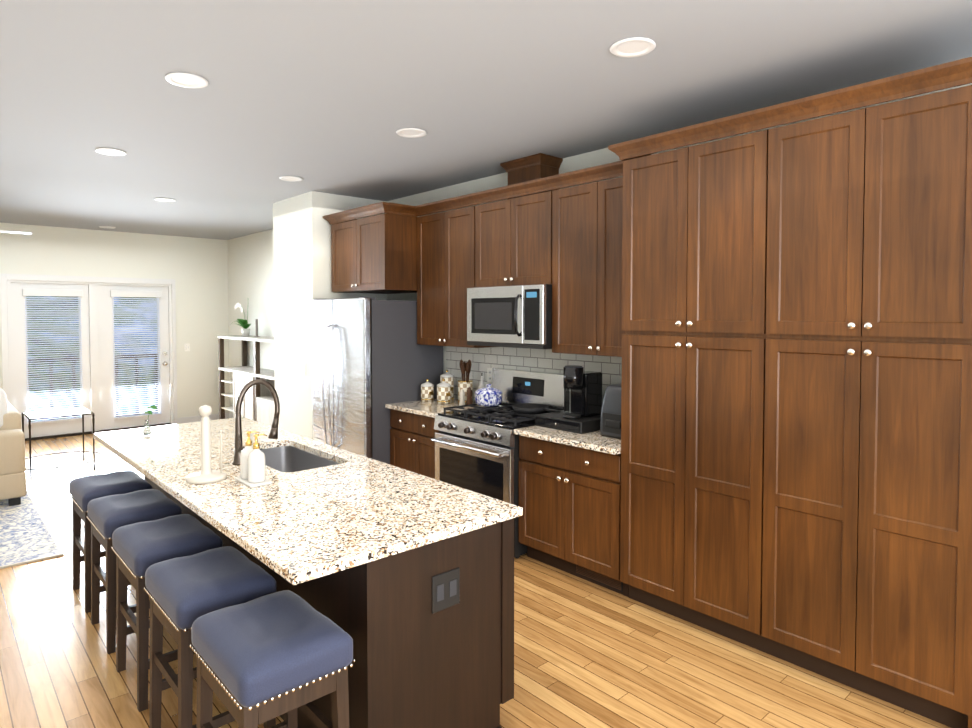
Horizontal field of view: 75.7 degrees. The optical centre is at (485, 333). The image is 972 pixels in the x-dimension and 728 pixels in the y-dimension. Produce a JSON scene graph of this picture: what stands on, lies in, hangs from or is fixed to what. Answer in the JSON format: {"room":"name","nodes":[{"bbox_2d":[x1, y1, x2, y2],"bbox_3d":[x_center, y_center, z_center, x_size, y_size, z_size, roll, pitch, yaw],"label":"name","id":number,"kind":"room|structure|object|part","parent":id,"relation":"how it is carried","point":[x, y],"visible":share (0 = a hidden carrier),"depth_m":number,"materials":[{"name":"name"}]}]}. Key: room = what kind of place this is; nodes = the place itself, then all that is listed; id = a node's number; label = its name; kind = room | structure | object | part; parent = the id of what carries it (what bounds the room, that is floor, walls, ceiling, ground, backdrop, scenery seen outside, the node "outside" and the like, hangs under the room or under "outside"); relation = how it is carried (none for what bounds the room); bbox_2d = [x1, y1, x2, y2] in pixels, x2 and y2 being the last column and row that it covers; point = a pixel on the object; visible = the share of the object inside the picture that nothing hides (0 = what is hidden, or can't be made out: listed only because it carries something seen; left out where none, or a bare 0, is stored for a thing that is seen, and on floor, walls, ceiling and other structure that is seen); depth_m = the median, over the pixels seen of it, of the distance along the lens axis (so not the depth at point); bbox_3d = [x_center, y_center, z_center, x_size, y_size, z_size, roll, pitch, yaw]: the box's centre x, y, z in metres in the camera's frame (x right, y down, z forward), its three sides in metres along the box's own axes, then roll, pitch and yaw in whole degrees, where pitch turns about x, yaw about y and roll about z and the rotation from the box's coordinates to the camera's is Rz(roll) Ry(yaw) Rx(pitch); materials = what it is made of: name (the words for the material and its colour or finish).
{"room":"kitchen","nodes":[
{"label":"kitchen","id":0,"kind":"room"},
{"bbox_2d":[0,223,227,417],"bbox_3d":[-6.330,0.001,8.203,5.700,2.875,0.150,-2,2,-42],"label":"wall","id":1,"kind":"structure","parent":0,"point":[198,267],"depth_m":9.52,"materials":[{"name":"white paint"}]},
{"bbox_2d":[0,273,177,440],"bbox_3d":[-5.551,0.310,8.879,2.110,2.215,0.140,-2,2,-42],"label":"door frame","id":2,"kind":"structure","parent":1,"relation":"in","point":[6,280],"depth_m":8.81,"materials":[{"name":"white painted wood"},{"name":"glass"}]},
{"bbox_2d":[11,283,90,437],"bbox_3d":[-5.914,0.360,8.527,0.873,2.072,0.090,-2,2,-42],"label":"patio door","id":3,"kind":"structure","parent":2,"relation":"attached to","point":[20,292],"depth_m":8.49,"materials":[{"name":"white"}]},
{"bbox_2d":[97,285,169,429],"bbox_3d":[-5.155,0.340,9.184,0.932,2.072,0.125,-2,2,-42],"label":"patio door","id":4,"kind":"structure","parent":2,"relation":"attached to","point":[153,303],"depth_m":9.15,"materials":[{"name":"white painted wood"},{"name":"glass"},{"name":"satin nickel"}]},
{"bbox_2d":[184,343,189,350],"bbox_3d":[-4.610,0.218,9.645,0.080,0.120,0.012,-2,2,-42],"label":"light switch","id":5,"kind":"object","parent":1,"relation":"attached to","point":[186,347],"visible":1,"depth_m":9.65,"materials":[{"name":"white plastic"}]},
{"bbox_2d":[178,413,227,423],"bbox_3d":[-4.448,1.338,9.824,0.750,0.100,0.015,-2,2,-42],"label":"baseboard","id":6,"kind":"structure","parent":1,"relation":"attached to","point":[198,418],"depth_m":9.74,"materials":[{"name":"white"}]},
{"bbox_2d":[268,191,383,438],"bbox_3d":[-1.675,0.048,6.672,0.820,2.875,0.930,-2,2,-42],"label":"wall","id":7,"kind":"structure","parent":0,"point":[276,281],"depth_m":6.30,"materials":[{"name":"white paint"}]},
{"bbox_2d":[0,434,950,727],"bbox_3d":[-2.158,1.633,3.598,6.050,0.100,12.650,-2,2,-42],"label":"floor","id":8,"kind":"structure","parent":0,"point":[588,654],"depth_m":3.01,"materials":[{"name":"brown wood"}]},
{"bbox_2d":[0,489,63,568],"bbox_3d":[-5.052,1.534,4.941,2.370,0.012,3.620,-2,2,-42],"label":"area rug","id":9,"kind":"object","parent":8,"relation":"on","point":[26,535],"visible":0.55,"depth_m":4.72,"materials":[{"name":"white fabric"}]},
{"bbox_2d":[0,388,25,505],"bbox_3d":[-5.159,0.969,5.970,1.020,1.054,2.180,-2,2,-42],"label":"sofa","id":10,"kind":"object","parent":9,"relation":"on","point":[12,468],"visible":1,"depth_m":5.47,"materials":[{"name":"beige fabric"}]},
{"bbox_2d":[21,407,103,478],"bbox_3d":[-4.661,1.171,6.814,0.833,0.622,0.833,-2,2,-42],"label":"accent table","id":11,"kind":"object","parent":8,"relation":"on","point":[53,413],"visible":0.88,"depth_m":6.77,"materials":[{"name":"black"}]},
{"bbox_2d":[69,470,152,612],"bbox_3d":[-2.277,1.227,3.801,0.367,0.699,0.488,-2,2,-42],"label":"bar stool","id":12,"kind":"object","parent":8,"relation":"on","point":[84,491],"visible":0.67,"depth_m":3.69,"materials":[{"name":"fabric"}]},
{"bbox_2d":[87,489,181,653],"bbox_3d":[-1.895,1.240,3.376,0.367,0.699,0.487,-2,2,-42],"label":"bar stool","id":13,"kind":"object","parent":8,"relation":"on","point":[109,515],"visible":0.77,"depth_m":3.24,"materials":[{"name":"fabric"}]},
{"bbox_2d":[111,514,222,711],"bbox_3d":[-1.489,1.254,2.924,0.367,0.699,0.487,-2,2,-42],"label":"bar stool","id":14,"kind":"object","parent":8,"relation":"on","point":[140,548],"visible":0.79,"depth_m":2.79,"materials":[{"name":"fabric"}]},
{"bbox_2d":[144,546,275,727],"bbox_3d":[-1.094,1.268,2.485,0.367,0.699,0.488,-2,2,-42],"label":"bar stool","id":15,"kind":"object","parent":8,"relation":"on","point":[185,593],"visible":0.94,"depth_m":2.37,"materials":[{"name":"fabric"}]},
{"bbox_2d":[217,335,274,425],"bbox_3d":[-2.914,0.748,8.364,0.433,1.370,2.710,-2,2,-42],"label":"etagere","id":16,"kind":"object","parent":8,"relation":"on","point":[258,405],"visible":0.4,"depth_m":8.44,"materials":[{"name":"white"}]},
{"bbox_2d":[230,303,250,335],"bbox_3d":[-3.538,-0.231,8.937,0.280,0.550,0.675,-2,2,-42],"label":"orchid plant","id":17,"kind":"object","parent":16,"relation":"on","point":[245,326],"visible":1,"depth_m":8.91,"materials":[{"name":"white plant"}]},
{"bbox_2d":[254,319,259,336],"bbox_3d":[-3.172,-0.071,8.651,0.080,0.250,0.078,-2,2,-42],"label":"candle holder","id":18,"kind":"object","parent":16,"relation":"on","point":[256,322],"visible":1,"depth_m":8.64,"materials":[{"name":"grey metal"}]},
{"bbox_2d":[190,590,354,727],"bbox_3d":[-0.704,1.282,2.050,0.367,0.699,0.488,-2,2,-42],"label":"bar stool","id":19,"kind":"object","parent":8,"relation":"on","point":[270,656],"visible":1,"depth_m":1.94,"materials":[{"name":"fabric"}]},
{"bbox_2d":[144,475,521,727],"bbox_3d":[-1.102,1.149,3.414,0.716,0.879,2.893,-2,2,-42],"label":"kitchen island","id":20,"kind":"object","parent":8,"relation":"on","point":[403,578],"depth_m":2.32,"materials":[{"name":"brown wood"}]},
{"bbox_2d":[93,419,522,586],"bbox_3d":[-1.211,0.694,3.307,0.977,0.034,2.986,-2,2,-42],"label":"island countertop","id":21,"kind":"structure","parent":20,"relation":"on","point":[306,525],"depth_m":2.59,"materials":[{"name":"beige stone"}]},
{"bbox_2d":[143,405,156,435],"bbox_3d":[-2.154,0.561,4.009,0.091,0.186,0.105,-2,2,-42],"label":"bud vase","id":22,"kind":"object","parent":21,"relation":"on","point":[147,430],"visible":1,"depth_m":3.98,"materials":[{"name":"clear glass"}]},
{"bbox_2d":[186,405,226,483],"bbox_3d":[-1.317,0.512,2.940,0.176,0.352,0.176,-2,2,-42],"label":"paper towel holder","id":23,"kind":"object","parent":21,"relation":"on","point":[206,474],"visible":1,"depth_m":2.92,"materials":[{"name":"white ceramic"}]},
{"bbox_2d":[234,431,271,487],"bbox_3d":[-1.081,0.575,2.898,0.101,0.228,0.200,-2,2,-42],"label":"soap dispenser","id":24,"kind":"object","parent":21,"relation":"on","point":[252,467],"visible":1,"depth_m":2.85,"materials":[{"name":"white ceramic"}]},
{"bbox_2d":[229,379,280,466],"bbox_3d":[-1.201,0.459,3.293,0.255,0.435,0.102,-2,2,-42],"label":"faucet","id":25,"kind":"object","parent":21,"relation":"on","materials":[{"name":"brown metal"}]},
{"bbox_2d":[260,443,336,470],"bbox_3d":[-1.101,0.809,3.466,0.382,0.228,0.783,-2,2,-42],"label":"sink","id":26,"kind":"object","parent":21,"relation":"in","point":[285,456],"depth_m":3.81,"materials":[{"name":"silver metal"}]},
{"bbox_2d":[312,297,442,463],"bbox_3d":[-1.073,0.591,5.916,0.936,1.838,0.973,-2,2,-42],"label":"refrigerator","id":27,"kind":"object","parent":8,"relation":"on","point":[371,357],"visible":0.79,"depth_m":5.52,"materials":[{"name":"grey metal"}]},
{"bbox_2d":[385,398,483,478],"bbox_3d":[-0.383,1.071,5.401,0.672,0.910,0.729,-2,2,-42],"label":"base cabinet","id":28,"kind":"object","parent":8,"relation":"on","point":[412,435],"visible":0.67,"depth_m":5.23,"materials":[{"name":"brown wood"}]},
{"bbox_2d":[421,379,433,401],"bbox_3d":[-0.526,0.508,5.601,0.122,0.200,0.122,-2,2,-42],"label":"canister","id":29,"kind":"object","parent":28,"relation":"on","point":[427,391],"visible":1,"depth_m":5.55,"materials":[{"name":"beige ceramic"}]},
{"bbox_2d":[437,379,450,403],"bbox_3d":[-0.370,0.505,5.472,0.126,0.215,0.126,-2,2,-42],"label":"medium canister","id":30,"kind":"object","parent":28,"relation":"on","point":[443,392],"visible":1,"depth_m":5.42,"materials":[{"name":"beige ceramic"}]},
{"bbox_2d":[440,370,453,400],"bbox_3d":[-0.351,0.467,5.629,0.130,0.280,0.130,-2,2,-42],"label":"canister","id":31,"kind":"object","parent":28,"relation":"on","point":[448,377],"visible":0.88,"depth_m":5.59,"materials":[{"name":"beige ceramic"}]},
{"bbox_2d":[459,387,471,405],"bbox_3d":[-0.172,0.536,5.327,0.118,0.162,0.053,0,2,9],"label":"pepper mills","id":32,"kind":"object","parent":28,"relation":"on","point":[462,396],"visible":0.81,"depth_m":5.31,"materials":[{"name":"beige wood"}]},
{"bbox_2d":[458,359,472,404],"bbox_3d":[-0.179,0.420,5.452,0.134,0.385,0.134,-2,2,-42],"label":"utensil crock","id":33,"kind":"object","parent":28,"relation":"on","point":[463,384],"visible":0.83,"depth_m":5.42,"materials":[{"name":"beige ceramic"}]},
{"bbox_2d":[478,373,484,388],"bbox_3d":[-0.035,0.476,5.368,0.066,0.278,0.066,-2,2,-42],"label":"oil bottle","id":34,"kind":"object","parent":28,"relation":"on","point":[481,385],"visible":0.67,"depth_m":5.35,"materials":[{"name":"grey ceramic"}]},
{"bbox_2d":[432,368,563,557],"bbox_3d":[0.110,0.928,4.769,0.743,1.235,0.851,-2,2,-42],"label":"range","id":35,"kind":"object","parent":8,"relation":"on","point":[476,449],"visible":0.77,"depth_m":4.62,"materials":[{"name":"silver metal"}]},
{"bbox_2d":[475,384,502,406],"bbox_3d":[0.021,0.493,5.036,0.226,0.172,0.292,-2,2,-42],"label":"enamel pot","id":36,"kind":"object","parent":35,"relation":"on","point":[488,396],"visible":1,"depth_m":4.95,"materials":[{"name":"white ceramic"}]},
{"bbox_2d":[512,403,560,413],"bbox_3d":[0.380,0.569,4.638,0.280,0.045,0.425,-2,2,-42],"label":"skillet","id":37,"kind":"object","parent":35,"relation":"on","point":[528,408],"visible":1,"depth_m":4.61,"materials":[{"name":"grey metal"}]},
{"bbox_2d":[514,425,628,596],"bbox_3d":[0.719,1.109,4.174,0.672,0.910,0.847,-2,2,-42],"label":"base cabinet","id":38,"kind":"object","parent":8,"relation":"on","point":[570,499],"visible":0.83,"depth_m":3.94,"materials":[{"name":"brown wood"}]},
{"bbox_2d":[535,365,601,433],"bbox_3d":[0.614,0.434,4.343,0.400,0.428,0.420,-2,2,-42],"label":"coffee maker","id":39,"kind":"object","parent":38,"relation":"on","point":[580,413],"visible":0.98,"depth_m":4.26,"materials":[{"name":"black plastic"}]},
{"bbox_2d":[600,383,620,438],"bbox_3d":[0.897,0.493,4.000,0.290,0.330,0.250,-2,2,-42],"label":"toaster","id":40,"kind":"object","parent":38,"relation":"on","point":[610,421],"visible":0.33,"depth_m":3.94,"materials":[{"name":"grey plastic"}]},
{"bbox_2d":[620,111,751,643],"bbox_3d":[1.318,0.255,3.510,0.634,2.660,0.894,-2,2,-42],"label":"tall cabinet","id":41,"kind":"object","parent":8,"relation":"on","point":[684,384],"depth_m":3.32,"materials":[{"name":"brown wood"}]},
{"bbox_2d":[744,57,971,727],"bbox_3d":[1.832,0.273,2.937,0.634,2.660,0.894,-2,2,-42],"label":"tall cabinet","id":42,"kind":"object","parent":8,"relation":"on","point":[796,435],"depth_m":2.69,"materials":[{"name":"brown wood"}]},
{"bbox_2d":[0,0,971,239],"bbox_3d":[-2.158,-1.351,3.505,6.050,0.120,12.650,-2,2,-42],"label":"ceiling","id":43,"kind":"structure","parent":0,"point":[329,96],"depth_m":3.22,"materials":[{"name":"grey paint"}]},
{"bbox_2d":[0,230,31,233],"bbox_3d":[-5.402,-1.192,6.343,1.294,0.374,1.340,-2,2,-42],"label":"ceiling fan","id":44,"kind":"object","parent":43,"relation":"hanging from","point":[17,232],"visible":1,"depth_m":6.67,"materials":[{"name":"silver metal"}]},
{"bbox_2d":[99,226,115,228],"bbox_3d":[-5.155,-1.442,8.508,0.200,0.009,0.200,-2,2,-42],"label":"recessed light","id":45,"kind":"object","parent":43,"relation":"in","point":[109,227],"visible":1,"depth_m":8.52,"materials":[{"name":"white"}]},
{"bbox_2d":[95,148,126,155],"bbox_3d":[-2.724,-1.318,4.541,0.200,0.009,0.200,-2,2,-42],"label":"recessed light","id":46,"kind":"object","parent":43,"relation":"in","point":[112,151],"visible":0.98,"depth_m":4.54,"materials":[{"name":"white plastic"}]},
{"bbox_2d":[154,198,175,201],"bbox_3d":[-3.312,-1.377,6.450,0.200,0.009,0.200,-2,2,-42],"label":"recessed light","id":47,"kind":"object","parent":43,"relation":"in","point":[165,199],"visible":1,"depth_m":6.45,"materials":[{"name":"white"}]},
{"bbox_2d":[165,72,207,87],"bbox_3d":[-1.510,-1.274,3.156,0.200,0.009,0.200,-2,2,-42],"label":"recessed light","id":48,"kind":"object","parent":43,"relation":"in","point":[186,80],"visible":0.94,"depth_m":3.15,"materials":[{"name":"white plastic"}]},
{"bbox_2d":[279,176,302,181],"bbox_3d":[-1.698,-1.346,5.446,0.200,0.009,0.200,-2,2,-42],"label":"recessed light","id":49,"kind":"object","parent":43,"relation":"in","point":[291,178],"visible":1,"depth_m":5.45,"materials":[{"name":"white plastic"}]},
{"bbox_2d":[396,128,426,137],"bbox_3d":[-0.485,-1.303,4.069,0.200,0.009,0.200,-2,2,-42],"label":"recessed light","id":50,"kind":"object","parent":43,"relation":"in","point":[411,132],"visible":1,"depth_m":4.07,"materials":[{"name":"white plastic"}]},
{"bbox_2d":[610,37,655,57],"bbox_3d":[0.649,-1.262,2.765,0.200,0.009,0.200,-2,2,-42],"label":"recessed light","id":51,"kind":"object","parent":43,"relation":"in","point":[632,47],"visible":1,"depth_m":2.76,"materials":[{"name":"white plastic"}]},
{"bbox_2d":[228,83,971,412],"bbox_3d":[0.034,0.084,5.519,0.157,2.875,12.650,-2,2,-42],"label":"wall","id":52,"kind":"structure","parent":0,"point":[249,256],"depth_m":5.82,"materials":[{"name":"white paint"}]},
{"bbox_2d":[327,202,414,293],"bbox_3d":[-0.936,-0.764,5.956,0.678,0.740,0.954,-2,2,-42],"label":"upper cabinet","id":53,"kind":"object","parent":52,"relation":"attached to","point":[375,254],"depth_m":5.56,"materials":[{"name":"brown wood"}]},
{"bbox_2d":[415,193,495,347],"bbox_3d":[-0.205,-0.504,5.397,0.347,1.224,0.857,-2,2,-42],"label":"upper cabinet","id":54,"kind":"object","parent":52,"relation":"attached to","point":[446,243],"depth_m":5.28,"materials":[{"name":"brown wood"}]},
{"bbox_2d":[487,368,491,382],"bbox_3d":[0.036,0.363,5.402,0.008,0.125,0.080,-2,2,-42],"label":"wall outlet plate","id":55,"kind":"object","parent":52,"relation":"attached to","point":[489,374],"visible":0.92,"depth_m":5.41,"materials":[{"name":"white plastic"}]},
{"bbox_2d":[476,153,586,286],"bbox_3d":[0.315,-0.844,4.808,0.347,0.972,0.820,-2,2,-42],"label":"upper cabinet","id":56,"kind":"object","parent":52,"relation":"attached to","point":[538,226],"depth_m":4.67,"materials":[{"name":"brown wood"}]},
{"bbox_3d":[-0.188,-1.066,5.070,0.735,0.082,3.373,-2,2,-42],"label":"crown","id":57,"kind":"part","parent":56,"relation":"part of","materials":[{"name":"brown wood"}]},
{"bbox_2d":[467,284,551,348],"bbox_3d":[0.264,-0.128,4.784,0.482,0.452,0.824,-2,2,-42],"label":"microwave","id":58,"kind":"object","parent":56,"relation":"attached to","point":[519,316],"visible":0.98,"depth_m":4.59,"materials":[{"name":"silver metal"}]},
{"bbox_2d":[551,161,622,356],"bbox_3d":[0.835,-0.468,4.240,0.347,1.224,0.859,-2,2,-42],"label":"upper cabinet","id":59,"kind":"object","parent":52,"relation":"attached to","point":[587,219],"depth_m":4.16,"materials":[{"name":"brown wood"}]},
{"label":"outside","id":60,"kind":"structure","parent":0,"visible":0},
{"bbox_2d":[26,296,157,421],"bbox_3d":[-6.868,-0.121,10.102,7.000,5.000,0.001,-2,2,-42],"label":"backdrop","id":61,"kind":"structure","parent":60,"point":[78,360],"depth_m":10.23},
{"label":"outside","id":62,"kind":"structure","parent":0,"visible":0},
{"bbox_2d":[28,354,157,419],"bbox_3d":[-6.274,0.959,9.473,5.000,1.120,1.580,-2,2,-42],"label":"deck","id":63,"kind":"object","parent":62,"point":[115,381],"visible":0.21,"depth_m":10.40,"materials":[{"name":"brown wood"}]}
]}

